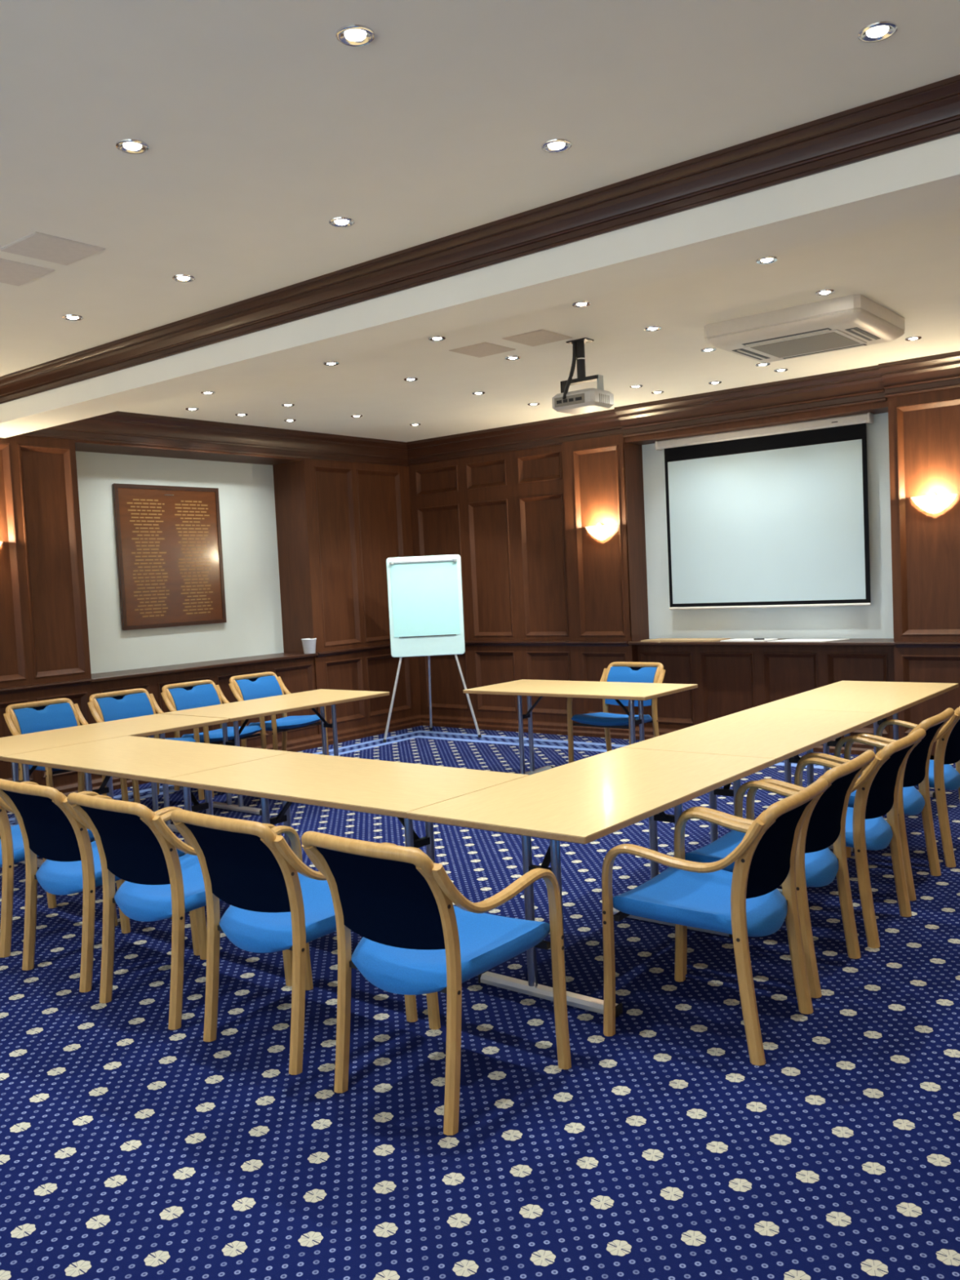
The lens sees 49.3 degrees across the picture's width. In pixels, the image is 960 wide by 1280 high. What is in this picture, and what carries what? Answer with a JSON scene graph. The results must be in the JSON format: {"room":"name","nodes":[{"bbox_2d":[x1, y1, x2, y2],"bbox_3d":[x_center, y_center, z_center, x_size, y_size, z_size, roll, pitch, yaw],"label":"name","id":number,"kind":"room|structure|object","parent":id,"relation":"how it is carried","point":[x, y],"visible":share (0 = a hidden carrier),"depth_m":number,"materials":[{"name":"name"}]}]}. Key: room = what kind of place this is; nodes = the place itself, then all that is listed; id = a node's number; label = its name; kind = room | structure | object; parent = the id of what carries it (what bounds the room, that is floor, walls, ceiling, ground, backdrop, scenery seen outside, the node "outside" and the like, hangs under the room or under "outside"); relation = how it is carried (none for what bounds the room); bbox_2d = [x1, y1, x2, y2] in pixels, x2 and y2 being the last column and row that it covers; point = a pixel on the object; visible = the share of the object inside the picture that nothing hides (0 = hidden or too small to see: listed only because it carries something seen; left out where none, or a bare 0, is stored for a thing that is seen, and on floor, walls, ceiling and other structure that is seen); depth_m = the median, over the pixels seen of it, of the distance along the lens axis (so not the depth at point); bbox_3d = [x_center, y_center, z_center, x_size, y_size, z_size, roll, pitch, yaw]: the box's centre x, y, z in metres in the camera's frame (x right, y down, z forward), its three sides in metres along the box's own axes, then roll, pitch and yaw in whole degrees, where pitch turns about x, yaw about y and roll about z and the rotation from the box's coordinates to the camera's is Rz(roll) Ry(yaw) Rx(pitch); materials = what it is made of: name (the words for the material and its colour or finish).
{"room":"conference room","nodes":[
{"label":"conference room","id":0,"kind":"room"},
{"bbox_2d":[0,435,421,786],"bbox_3d":[-4.336,-0.194,7.466,0.607,3.100,11.120,0,4,38],"label":"wall","id":1,"kind":"structure","parent":0,"point":[307,544],"depth_m":9.97,"materials":[{"name":"brown wood"}]},
{"bbox_2d":[0,678,91,694],"bbox_3d":[-5.326,0.599,5.709,0.038,0.050,7.028,0,4,38],"label":"trim","id":2,"kind":"structure","parent":1,"relation":"attached to","point":[33,687],"depth_m":8.14,"materials":[{"name":"brown wood"}]},
{"bbox_2d":[111,483,226,630],"bbox_3d":[-2.827,-0.767,9.601,0.036,1.285,1.115,0,4,38],"label":"board","id":3,"kind":"object","parent":1,"relation":"attached to","point":[169,543],"visible":1,"depth_m":9.56,"materials":[{"name":"brown wood"}]},
{"bbox_2d":[90,653,318,682],"bbox_3d":[-2.561,0.235,9.568,0.495,0.030,2.480,0,4,38],"label":"trim","id":4,"kind":"structure","parent":1,"relation":"attached to","point":[115,675],"depth_m":9.38,"materials":[{"name":"brown wood"}]},
{"bbox_2d":[301,638,316,653],"bbox_3d":[-1.687,0.060,10.343,0.150,0.147,0.150,0,4,38],"label":"paper cup","id":5,"kind":"object","parent":4,"relation":"on","point":[308,645],"visible":1,"depth_m":10.29,"materials":[{"name":"white paper"}]},
{"bbox_2d":[5,714,422,812],"bbox_3d":[-4.045,1.296,7.314,0.050,0.120,11.020,0,4,38],"label":"baseboard","id":6,"kind":"structure","parent":1,"relation":"attached to","point":[309,742],"depth_m":10.47,"materials":[{"name":"brown wood"}]},
{"bbox_2d":[19,411,409,466],"bbox_3d":[-2.166,-1.855,9.665,0.075,0.250,4.545,0,4,38],"label":"trim","id":7,"kind":"structure","parent":1,"relation":"attached to","point":[116,427],"depth_m":9.48,"materials":[{"name":"brown wood"}]},
{"bbox_2d":[316,644,391,657],"bbox_3d":[-1.142,0.090,10.983,0.038,0.050,1.508,0,4,38],"label":"trim","id":8,"kind":"structure","parent":1,"relation":"attached to","point":[321,654],"depth_m":10.77,"materials":[{"name":"brown wood"}]},
{"bbox_2d":[0,133,959,438],"bbox_3d":[0.210,-1.658,4.660,10.060,0.280,0.359,0,4,38],"label":"beam","id":9,"kind":"structure","parent":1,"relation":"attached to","point":[922,180],"depth_m":4.43,"materials":[{"name":"paint"}]},
{"bbox_2d":[0,74,959,404],"bbox_3d":[0.081,-1.705,4.480,10.040,0.152,0.075,0,4,38],"label":"trim","id":10,"kind":"structure","parent":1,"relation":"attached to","point":[931,112],"depth_m":4.28,"materials":[{"name":"brown wood"}]},
{"bbox_2d":[0,725,959,1279],"bbox_3d":[-0.222,1.378,4.546,11.000,0.080,11.820,0,4,38],"label":"floor","id":11,"kind":"structure","parent":0,"point":[133,1147],"depth_m":3.21,"materials":[{"name":"carpet"}]},
{"bbox_2d":[0,781,117,957],"bbox_3d":[-2.202,0.981,4.971,0.601,0.854,0.649,0,4,38],"label":"armchair","id":12,"kind":"object","parent":11,"relation":"on","point":[11,844],"visible":0.35,"depth_m":4.69,"materials":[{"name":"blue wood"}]},
{"bbox_2d":[3,697,128,801],"bbox_3d":[-2.969,0.871,7.463,0.649,0.854,0.601,0,4,38],"label":"armchair","id":13,"kind":"object","parent":11,"relation":"on","point":[33,717],"visible":0.44,"depth_m":7.55,"materials":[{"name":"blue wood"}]},
{"bbox_2d":[0,778,199,992],"bbox_3d":[-1.667,0.983,4.515,0.601,0.854,0.649,0,4,38],"label":"armchair","id":14,"kind":"object","parent":11,"relation":"on","point":[51,828],"visible":0.71,"depth_m":4.31,"materials":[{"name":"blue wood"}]},
{"bbox_2d":[0,713,228,867],"bbox_3d":[-2.465,0.952,6.694,0.790,0.730,1.560,0,4,38],"label":"folding table","id":15,"kind":"object","parent":11,"relation":"on","point":[149,726],"visible":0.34,"depth_m":6.68,"materials":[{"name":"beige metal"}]},
{"bbox_2d":[87,688,204,803],"bbox_3d":[-2.566,0.822,7.971,0.649,0.854,0.601,0,4,38],"label":"armchair","id":16,"kind":"object","parent":11,"relation":"on","point":[137,702],"visible":0.41,"depth_m":8.05,"materials":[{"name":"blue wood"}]},
{"bbox_2d":[2,735,292,815],"bbox_3d":[-1.798,0.980,5.668,1.515,0.730,0.790,0,4,38],"label":"folding table","id":17,"kind":"object","parent":11,"relation":"on","point":[154,760],"visible":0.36,"depth_m":5.54,"materials":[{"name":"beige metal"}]},
{"bbox_2d":[66,792,292,1030],"bbox_3d":[-1.187,0.984,4.112,0.601,0.854,0.649,0,4,38],"label":"armchair","id":18,"kind":"object","parent":11,"relation":"on","point":[135,844],"visible":0.77,"depth_m":3.92,"materials":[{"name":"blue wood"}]},
{"bbox_2d":[160,680,266,797],"bbox_3d":[-2.166,0.773,8.475,0.649,0.854,0.601,0,4,38],"label":"armchair","id":19,"kind":"object","parent":11,"relation":"on","point":[202,693],"visible":0.58,"depth_m":8.50,"materials":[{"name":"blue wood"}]},
{"bbox_2d":[162,688,389,815],"bbox_3d":[-1.489,0.833,7.924,0.790,0.730,1.560,0,4,38],"label":"folding table","id":20,"kind":"object","parent":11,"relation":"on","point":[235,712],"visible":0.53,"depth_m":7.73,"materials":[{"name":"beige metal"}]},
{"bbox_2d":[228,671,328,755],"bbox_3d":[-1.748,0.723,9.002,0.649,0.854,0.601,0,4,38],"label":"armchair","id":21,"kind":"object","parent":11,"relation":"on","point":[265,684],"visible":0.61,"depth_m":9.03,"materials":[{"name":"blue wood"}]},
{"bbox_2d":[170,808,417,1075],"bbox_3d":[-0.675,0.983,3.715,0.601,0.854,0.649,0,4,38],"label":"armchair","id":22,"kind":"object","parent":11,"relation":"on","point":[277,902],"visible":0.9,"depth_m":3.52,"materials":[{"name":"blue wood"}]},
{"bbox_2d":[165,751,528,862],"bbox_3d":[-0.607,0.979,4.723,1.515,0.730,0.790,0,4,38],"label":"folding table","id":23,"kind":"object","parent":11,"relation":"on","point":[379,787],"visible":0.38,"depth_m":4.58,"materials":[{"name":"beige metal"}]},
{"bbox_2d":[382,554,481,742],"bbox_3d":[-0.528,0.066,10.777,0.988,1.846,0.748,-3,3,-1],"label":"flip chart","id":24,"kind":"object","parent":11,"relation":"on","point":[425,596],"visible":1,"depth_m":10.44,"materials":[{"name":"paper"}]},
{"bbox_2d":[301,831,571,1135],"bbox_3d":[-0.153,0.983,3.298,0.601,0.854,0.649,0,4,38],"label":"armchair","id":25,"kind":"object","parent":11,"relation":"on","point":[415,941],"visible":1,"depth_m":3.14,"materials":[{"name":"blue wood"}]},
{"bbox_2d":[462,679,697,775],"bbox_3d":[0.759,0.723,7.980,1.610,0.730,0.790,0,4,38],"label":"folding table","id":26,"kind":"object","parent":11,"relation":"on","point":[640,691],"visible":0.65,"depth_m":7.87,"materials":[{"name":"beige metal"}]},
{"bbox_2d":[406,747,775,1017],"bbox_3d":[0.536,0.950,4.303,0.790,0.730,1.563,0,4,38],"label":"folding table","id":27,"kind":"object","parent":11,"relation":"on","point":[584,801],"visible":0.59,"depth_m":4.04,"materials":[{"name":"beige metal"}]},
{"bbox_2d":[567,662,665,763],"bbox_3d":[1.109,0.628,8.301,0.601,0.854,0.649,0,4,38],"label":"armchair","id":28,"kind":"object","parent":11,"relation":"on","point":[619,672],"visible":0.6,"depth_m":8.32,"materials":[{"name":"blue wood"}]},
{"bbox_2d":[601,777,828,1065],"bbox_3d":[0.838,0.916,3.631,0.649,0.854,0.601,0,4,36],"label":"armchair","id":29,"kind":"object","parent":11,"relation":"on","point":[743,903],"visible":1,"depth_m":3.53,"materials":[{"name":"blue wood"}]},
{"bbox_2d":[622,707,886,894],"bbox_3d":[1.505,0.832,5.525,0.790,0.730,1.555,0,4,38],"label":"folding table","id":30,"kind":"object","parent":11,"relation":"on","point":[781,735],"visible":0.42,"depth_m":5.37,"materials":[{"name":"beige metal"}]},
{"bbox_2d":[678,750,875,998],"bbox_3d":[1.185,0.870,4.127,0.649,0.854,0.601,0,4,37],"label":"armchair","id":31,"kind":"object","parent":11,"relation":"on","point":[824,825],"visible":0.7,"depth_m":3.99,"materials":[{"name":"brown wood"}]},
{"bbox_2d":[746,728,925,948],"bbox_3d":[1.579,0.824,4.590,0.649,0.854,0.601,0,4,38],"label":"armchair","id":32,"kind":"object","parent":11,"relation":"on","point":[877,788],"visible":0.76,"depth_m":4.39,"materials":[{"name":"brown wood"}]},
{"bbox_2d":[753,680,958,822],"bbox_3d":[2.467,0.715,6.737,0.790,0.730,1.545,0,4,38],"label":"folding table","id":33,"kind":"object","parent":11,"relation":"on","point":[891,698],"visible":0.44,"depth_m":6.62,"materials":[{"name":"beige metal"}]},
{"bbox_2d":[795,707,954,901],"bbox_3d":[1.963,0.773,5.162,0.649,0.854,0.601,0,4,37],"label":"armchair","id":34,"kind":"object","parent":11,"relation":"on","point":[915,771],"visible":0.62,"depth_m":5.01,"materials":[{"name":"brown wood"}]},
{"bbox_2d":[844,706,959,867],"bbox_3d":[2.372,0.724,5.652,0.649,0.854,0.601,0,4,37],"label":"armchair","id":35,"kind":"object","parent":11,"relation":"on","point":[943,776],"visible":0.57,"depth_m":5.38,"materials":[{"name":"brown wood"}]},
{"bbox_2d":[0,0,959,442],"bbox_3d":[-0.373,-1.803,4.359,11.000,0.100,11.820,0,4,38],"label":"ceiling","id":36,"kind":"structure","parent":0,"point":[261,128],"depth_m":3.71,"materials":[{"name":"paint"}]},
{"bbox_2d":[0,257,55,285],"bbox_3d":[-2.189,-1.690,4.797,0.332,0.006,0.325,0,4,38],"label":"ceiling panel","id":37,"kind":"object","parent":36,"relation":"attached to","point":[12,273],"visible":1,"depth_m":4.82,"materials":[{"name":"paint"}]},
{"bbox_2d":[0,231,105,265],"bbox_3d":[-1.852,-1.690,4.527,0.315,0.006,0.320,0,4,38],"label":"ceiling panel","id":38,"kind":"object","parent":36,"relation":"attached to","point":[36,245],"visible":1,"depth_m":4.51,"materials":[{"name":"paint"}]},
{"bbox_2d":[62,314,83,320],"bbox_3d":[-2.198,-1.738,5.646,0.108,0.009,0.108,0,4,38],"label":"recessed light","id":39,"kind":"object","parent":36,"relation":"in","point":[70,317],"visible":1,"depth_m":5.63,"materials":[{"name":"white glass"}]},
{"bbox_2d":[115,139,149,153],"bbox_3d":[-1.172,-1.662,3.528,0.108,0.009,0.108,0,4,38],"label":"recessed light","id":40,"kind":"object","parent":36,"relation":"in","point":[130,146],"visible":1,"depth_m":3.52,"materials":[{"name":"silver metal"}]},
{"bbox_2d":[172,274,195,282],"bbox_3d":[-1.426,-1.738,5.034,0.108,0.009,0.108,0,4,38],"label":"recessed light","id":41,"kind":"object","parent":36,"relation":"in","point":[180,277],"visible":1,"depth_m":5.02,"materials":[{"name":"silver metal"}]},
{"bbox_2d":[185,407,199,410],"bbox_3d":[-2.377,-1.905,8.639,0.108,0.009,0.108,0,4,38],"label":"recessed light","id":42,"kind":"object","parent":36,"relation":"in","point":[189,408],"visible":1,"depth_m":8.62,"materials":[{"name":"silver metal"}]},
{"bbox_2d":[200,391,215,394],"bbox_3d":[-2.070,-1.880,7.963,0.108,0.009,0.108,0,4,38],"label":"recessed light","id":43,"kind":"object","parent":36,"relation":"in","point":[203,392],"visible":1,"depth_m":7.95,"materials":[{"name":"white glass"}]},
{"bbox_2d":[235,413,248,416],"bbox_3d":[-2.061,-1.944,9.038,0.108,0.009,0.108,0,4,38],"label":"recessed light","id":44,"kind":"object","parent":36,"relation":"in","point":[237,415],"visible":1,"depth_m":9.02,"materials":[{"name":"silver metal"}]},
{"bbox_2d":[281,403,294,406],"bbox_3d":[-1.591,-1.944,8.665,0.108,0.009,0.108,0,4,38],"label":"recessed light","id":45,"kind":"object","parent":36,"relation":"in","point":[286,404],"visible":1,"depth_m":8.65,"materials":[{"name":"white glass"}]},
{"bbox_2d":[284,419,296,422],"bbox_3d":[-1.720,-1.985,9.467,0.108,0.009,0.108,0,4,38],"label":"recessed light","id":46,"kind":"object","parent":36,"relation":"in","point":[286,420],"visible":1,"depth_m":9.45,"materials":[{"name":"silver metal"}]},
{"bbox_2d":[323,361,339,365],"bbox_3d":[-1.013,-1.881,7.125,0.108,0.009,0.108,0,4,38],"label":"recessed light","id":47,"kind":"object","parent":36,"relation":"in","point":[327,363],"visible":1,"depth_m":7.11,"materials":[{"name":"white glass"}]},
{"bbox_2d":[328,217,354,226],"bbox_3d":[-0.576,-1.739,4.360,0.108,0.009,0.108,0,4,38],"label":"recessed light","id":48,"kind":"object","parent":36,"relation":"in","point":[338,221],"visible":1,"depth_m":4.35,"materials":[{"name":"silver metal"}]},
{"bbox_2d":[335,24,374,46],"bbox_3d":[-0.343,-1.663,2.883,0.108,0.009,0.108,0,4,38],"label":"recessed light","id":49,"kind":"object","parent":36,"relation":"in","point":[356,35],"visible":1,"depth_m":2.87,"materials":[{"name":"silver metal"}]},
{"bbox_2d":[351,414,362,417],"bbox_3d":[-1.108,-2.010,9.402,0.108,0.009,0.108,0,4,38],"label":"recessed light","id":50,"kind":"object","parent":36,"relation":"in","point":[353,415],"visible":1,"depth_m":9.38,"materials":[{"name":"silver metal"}]},
{"bbox_2d":[403,377,417,381],"bbox_3d":[-0.517,-1.945,7.813,0.108,0.009,0.108,0,4,38],"label":"recessed light","id":51,"kind":"object","parent":36,"relation":"in","point":[405,379],"visible":1,"depth_m":7.80,"materials":[{"name":"white glass"}]},
{"bbox_2d":[409,423,420,426],"bbox_3d":[-0.625,-2.073,10.075,0.108,0.009,0.108,0,4,38],"label":"recessed light","id":52,"kind":"object","parent":36,"relation":"in","point":[411,424],"visible":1,"depth_m":10.06,"materials":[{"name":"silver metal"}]},
{"bbox_2d":[428,336,445,341],"bbox_3d":[-0.268,-1.881,6.534,0.108,0.009,0.108,0,4,38],"label":"recessed light","id":53,"kind":"object","parent":36,"relation":"in","point":[433,338],"visible":1,"depth_m":6.52,"materials":[{"name":"white glass"}]},
{"bbox_2d":[471,391,484,395],"bbox_3d":[-0.011,-2.011,8.532,0.108,0.009,0.108,0,4,38],"label":"recessed light","id":54,"kind":"object","parent":36,"relation":"in","point":[474,393],"visible":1,"depth_m":8.52,"materials":[{"name":"white glass"}]},
{"bbox_2d":[448,342,515,357],"bbox_3d":[0.016,-1.920,6.929,0.307,0.006,0.327,0,4,38],"label":"ceiling panel","id":55,"kind":"object","parent":36,"relation":"attached to","point":[485,348],"visible":1,"depth_m":6.91,"materials":[{"name":"paint"}]},
{"bbox_2d":[505,355,520,359],"bbox_3d":[0.227,-1.945,7.223,0.108,0.009,0.108,0,4,38],"label":"recessed light","id":56,"kind":"object","parent":36,"relation":"in","point":[510,357],"visible":1,"depth_m":7.21,"materials":[{"name":"white glass"}]},
{"bbox_2d":[527,402,539,405],"bbox_3d":[0.472,-2.074,9.205,0.108,0.009,0.108,0,4,38],"label":"recessed light","id":57,"kind":"object","parent":36,"relation":"in","point":[533,403],"visible":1,"depth_m":9.19,"materials":[{"name":"white glass"}]},
{"bbox_2d":[502,328,572,346],"bbox_3d":[0.366,-1.920,6.658,0.312,0.006,0.337,0,4,38],"label":"ceiling panel","id":58,"kind":"object","parent":36,"relation":"attached to","point":[542,336],"visible":1,"depth_m":6.63,"materials":[{"name":"paint"}]},
{"bbox_2d":[541,138,571,152],"bbox_3d":[0.270,-1.740,3.689,0.108,0.009,0.108,0,4,38],"label":"recessed light","id":59,"kind":"object","parent":36,"relation":"in","point":[557,145],"visible":1,"depth_m":3.68,"materials":[{"name":"silver metal"}]},
{"bbox_2d":[572,301,591,306],"bbox_3d":[0.570,-1.882,5.869,0.108,0.009,0.108,0,4,38],"label":"recessed light","id":60,"kind":"object","parent":36,"relation":"in","point":[580,304],"visible":1,"depth_m":5.86,"materials":[{"name":"white glass"}]},
{"bbox_2d":[551,337,613,413],"bbox_3d":[0.664,-1.724,6.815,0.332,0.445,0.306,0,4,38],"label":"ceiling projector","id":61,"kind":"object","parent":36,"relation":"hanging from","point":[591,399],"visible":1,"depth_m":6.77,"materials":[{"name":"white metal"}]},
{"bbox_2d":[575,396,582,400],"bbox_3d":[0.629,-1.541,6.680,0.045,0.020,0.006,0,4,38],"label":"socket","id":62,"kind":"object","parent":61,"relation":"attached to","point":[577,398],"depth_m":6.68,"materials":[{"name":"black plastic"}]},
{"bbox_2d":[629,384,642,387],"bbox_3d":[1.279,-2.074,8.565,0.108,0.009,0.108,0,4,38],"label":"recessed light","id":63,"kind":"object","parent":36,"relation":"in","point":[637,385],"visible":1,"depth_m":8.55,"materials":[{"name":"white glass"}]},
{"bbox_2d":[644,326,661,331],"bbox_3d":[1.081,-1.946,6.545,0.108,0.009,0.108,0,4,38],"label":"recessed light","id":64,"kind":"object","parent":36,"relation":"in","point":[649,328],"visible":1,"depth_m":6.54,"materials":[{"name":"white glass"}]},
{"bbox_2d":[651,391,663,393],"bbox_3d":[1.510,-2.105,8.897,0.108,0.009,0.108,0,4,38],"label":"recessed light","id":65,"kind":"object","parent":36,"relation":"in","point":[654,392],"visible":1,"depth_m":8.88,"materials":[{"name":"white glass"}]},
{"bbox_2d":[700,347,716,351],"bbox_3d":[1.587,-2.012,7.264,0.108,0.009,0.108,0,4,38],"label":"recessed light","id":66,"kind":"object","parent":36,"relation":"in","point":[708,349],"visible":1,"depth_m":7.25,"materials":[{"name":"white glass"}]},
{"bbox_2d":[708,381,721,384],"bbox_3d":[1.925,-2.105,8.568,0.108,0.009,0.108,0,4,38],"label":"recessed light","id":67,"kind":"object","parent":36,"relation":"in","point":[713,382],"visible":1,"depth_m":8.55,"materials":[{"name":"white glass"}]},
{"bbox_2d":[755,362,770,366],"bbox_3d":[2.133,-2.075,7.888,0.108,0.009,0.108,0,4,38],"label":"recessed light","id":68,"kind":"object","parent":36,"relation":"in","point":[763,364],"visible":1,"depth_m":7.87,"materials":[{"name":"white glass"}]},
{"bbox_2d":[755,256,777,264],"bbox_3d":[1.424,-1.883,5.192,0.108,0.009,0.108,0,4,38],"label":"recessed light","id":69,"kind":"object","parent":36,"relation":"in","point":[768,260],"visible":1,"depth_m":5.18,"materials":[{"name":"silver metal"}]},
{"bbox_2d":[773,368,787,372],"bbox_3d":[2.345,-2.100,8.152,0.108,0.009,0.108,0,4,38],"label":"recessed light","id":70,"kind":"object","parent":36,"relation":"in","point":[782,369],"visible":1,"depth_m":8.14,"materials":[{"name":"white glass"}]},
{"bbox_2d":[704,294,905,362],"bbox_3d":[2.046,-1.925,6.582,0.970,0.146,0.890,0,4,38],"label":"air conditioner","id":71,"kind":"object","parent":36,"relation":"attached to","point":[851,321],"visible":1,"depth_m":6.34,"materials":[{"name":"plastic"}]},
{"bbox_2d":[751,332,859,358],"bbox_3d":[2.049,-1.853,6.587,0.530,0.002,0.470,0,4,38],"label":"grille","id":72,"kind":"object","parent":71,"relation":"attached to","point":[824,341],"depth_m":6.56,"materials":[{"name":"white plastic"}]},
{"bbox_2d":[814,289,835,295],"bbox_3d":[1.935,-1.947,5.868,0.108,0.009,0.108,0,4,38],"label":"recessed light","id":73,"kind":"object","parent":36,"relation":"in","point":[824,292],"visible":1,"depth_m":5.86,"materials":[{"name":"white glass"}]},
{"bbox_2d":[857,21,897,42],"bbox_3d":[1.139,-1.740,2.999,0.108,0.009,0.108,0,4,38],"label":"recessed light","id":74,"kind":"object","parent":36,"relation":"in","point":[879,31],"visible":1,"depth_m":2.99,"materials":[{"name":"silver metal"}]},
{"bbox_2d":[905,336,921,341],"bbox_3d":[2.987,-2.075,7.210,0.108,0.009,0.108,0,4,38],"label":"recessed light","id":75,"kind":"object","parent":36,"relation":"in","point":[913,338],"visible":1,"depth_m":7.20,"materials":[{"name":"white glass"}]},
{"bbox_2d":[408,386,959,759],"bbox_3d":[3.190,-0.624,8.720,10.840,3.100,0.567,0,4,38],"label":"wall","id":76,"kind":"structure","parent":0,"point":[516,522],"depth_m":9.93,"materials":[{"name":"brown wood"}]},
{"bbox_2d":[406,408,622,465],"bbox_3d":[0.249,-2.028,10.577,2.726,0.240,0.100,0,4,38],"label":"trim","id":77,"kind":"structure","parent":76,"relation":"attached to","point":[556,431],"depth_m":10.50,"materials":[{"name":"brown wood"}]},
{"bbox_2d":[464,640,569,645],"bbox_3d":[0.098,0.034,10.936,2.040,0.050,0.038,0,4,38],"label":"trim","id":78,"kind":"structure","parent":76,"relation":"attached to","point":[466,642],"depth_m":10.71,"materials":[{"name":"brown wood"}]},
{"bbox_2d":[568,640,629,646],"bbox_3d":[1.137,0.036,10.073,0.660,0.050,0.038,0,4,38],"label":"trim","id":79,"kind":"structure","parent":76,"relation":"attached to","point":[577,643],"depth_m":10.06,"materials":[{"name":"brown wood"}]},
{"bbox_2d":[585,523,617,540],"bbox_3d":[1.130,-1.029,9.953,0.342,0.158,0.106,0,4,38],"label":"wall sconce","id":80,"kind":"object","parent":76,"relation":"attached to","point":[601,532],"visible":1,"depth_m":9.92,"materials":[{"name":"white glass"}]},
{"bbox_2d":[420,714,934,759],"bbox_3d":[3.261,0.881,8.487,10.040,0.120,0.050,0,4,38],"label":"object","id":81,"kind":"structure","parent":76,"relation":"attached to","point":[444,721],"depth_m":10.53,"materials":[{"name":"brown wood"}]},
{"bbox_2d":[613,364,886,437],"bbox_3d":[2.226,-2.016,8.946,2.390,0.260,0.160,0,4,38],"label":"trim","id":82,"kind":"structure","parent":76,"relation":"attached to","point":[863,385],"depth_m":8.86,"materials":[{"name":"brown wood"}]},
{"bbox_2d":[627,638,895,645],"bbox_3d":[2.462,0.018,9.226,2.450,0.030,0.375,0,4,38],"label":"trim","id":83,"kind":"structure","parent":76,"relation":"attached to","point":[851,642],"depth_m":8.89,"materials":[{"name":"brown wood"}]},
{"bbox_2d":[640,638,729,641],"bbox_3d":[1.885,0.000,9.625,0.790,0.014,0.245,0,4,38],"label":"folder","id":84,"kind":"object","parent":83,"relation":"on","point":[655,639],"visible":0.93,"depth_m":9.56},
{"bbox_2d":[720,638,777,641],"bbox_3d":[2.371,0.001,9.224,0.450,0.012,0.210,0,4,38],"label":"pile","id":85,"kind":"object","parent":83,"relation":"on","point":[735,639],"visible":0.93,"depth_m":9.18,"materials":[{"name":"white paper"}]},
{"bbox_2d":[767,639,848,641],"bbox_3d":[2.793,0.003,8.911,0.620,0.006,0.255,0,4,38],"label":"paper sheet","id":86,"kind":"object","parent":83,"relation":"on","point":[784,640],"visible":1,"depth_m":8.87,"materials":[{"name":"white paper"}]},
{"bbox_2d":[654,412,873,609],"bbox_3d":[2.466,-1.066,9.208,1.970,1.586,0.105,0,4,38],"label":"projection screen","id":87,"kind":"object","parent":76,"relation":"attached to","point":[774,516],"visible":1,"depth_m":9.14,"materials":[{"name":"fabric"}]},
{"bbox_2d":[878,351,959,397],"bbox_3d":[5.066,-2.025,6.641,4.916,0.240,0.160,0,4,38],"label":"trim","id":88,"kind":"structure","parent":76,"relation":"attached to","point":[938,371],"depth_m":7.99,"materials":[{"name":"brown wood"}]},
{"bbox_2d":[894,641,959,648],"bbox_3d":[5.216,0.035,6.799,4.878,0.050,0.038,0,4,38],"label":"trim","id":89,"kind":"structure","parent":76,"relation":"attached to","point":[899,644],"depth_m":8.15,"materials":[{"name":"brown wood"}]},
{"bbox_2d":[911,493,957,513],"bbox_3d":[3.480,-1.054,8.048,0.342,0.158,0.106,0,4,38],"label":"wall sconce","id":90,"kind":"object","parent":76,"relation":"attached to","point":[932,504],"visible":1,"depth_m":8.02,"materials":[{"name":"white glass"}]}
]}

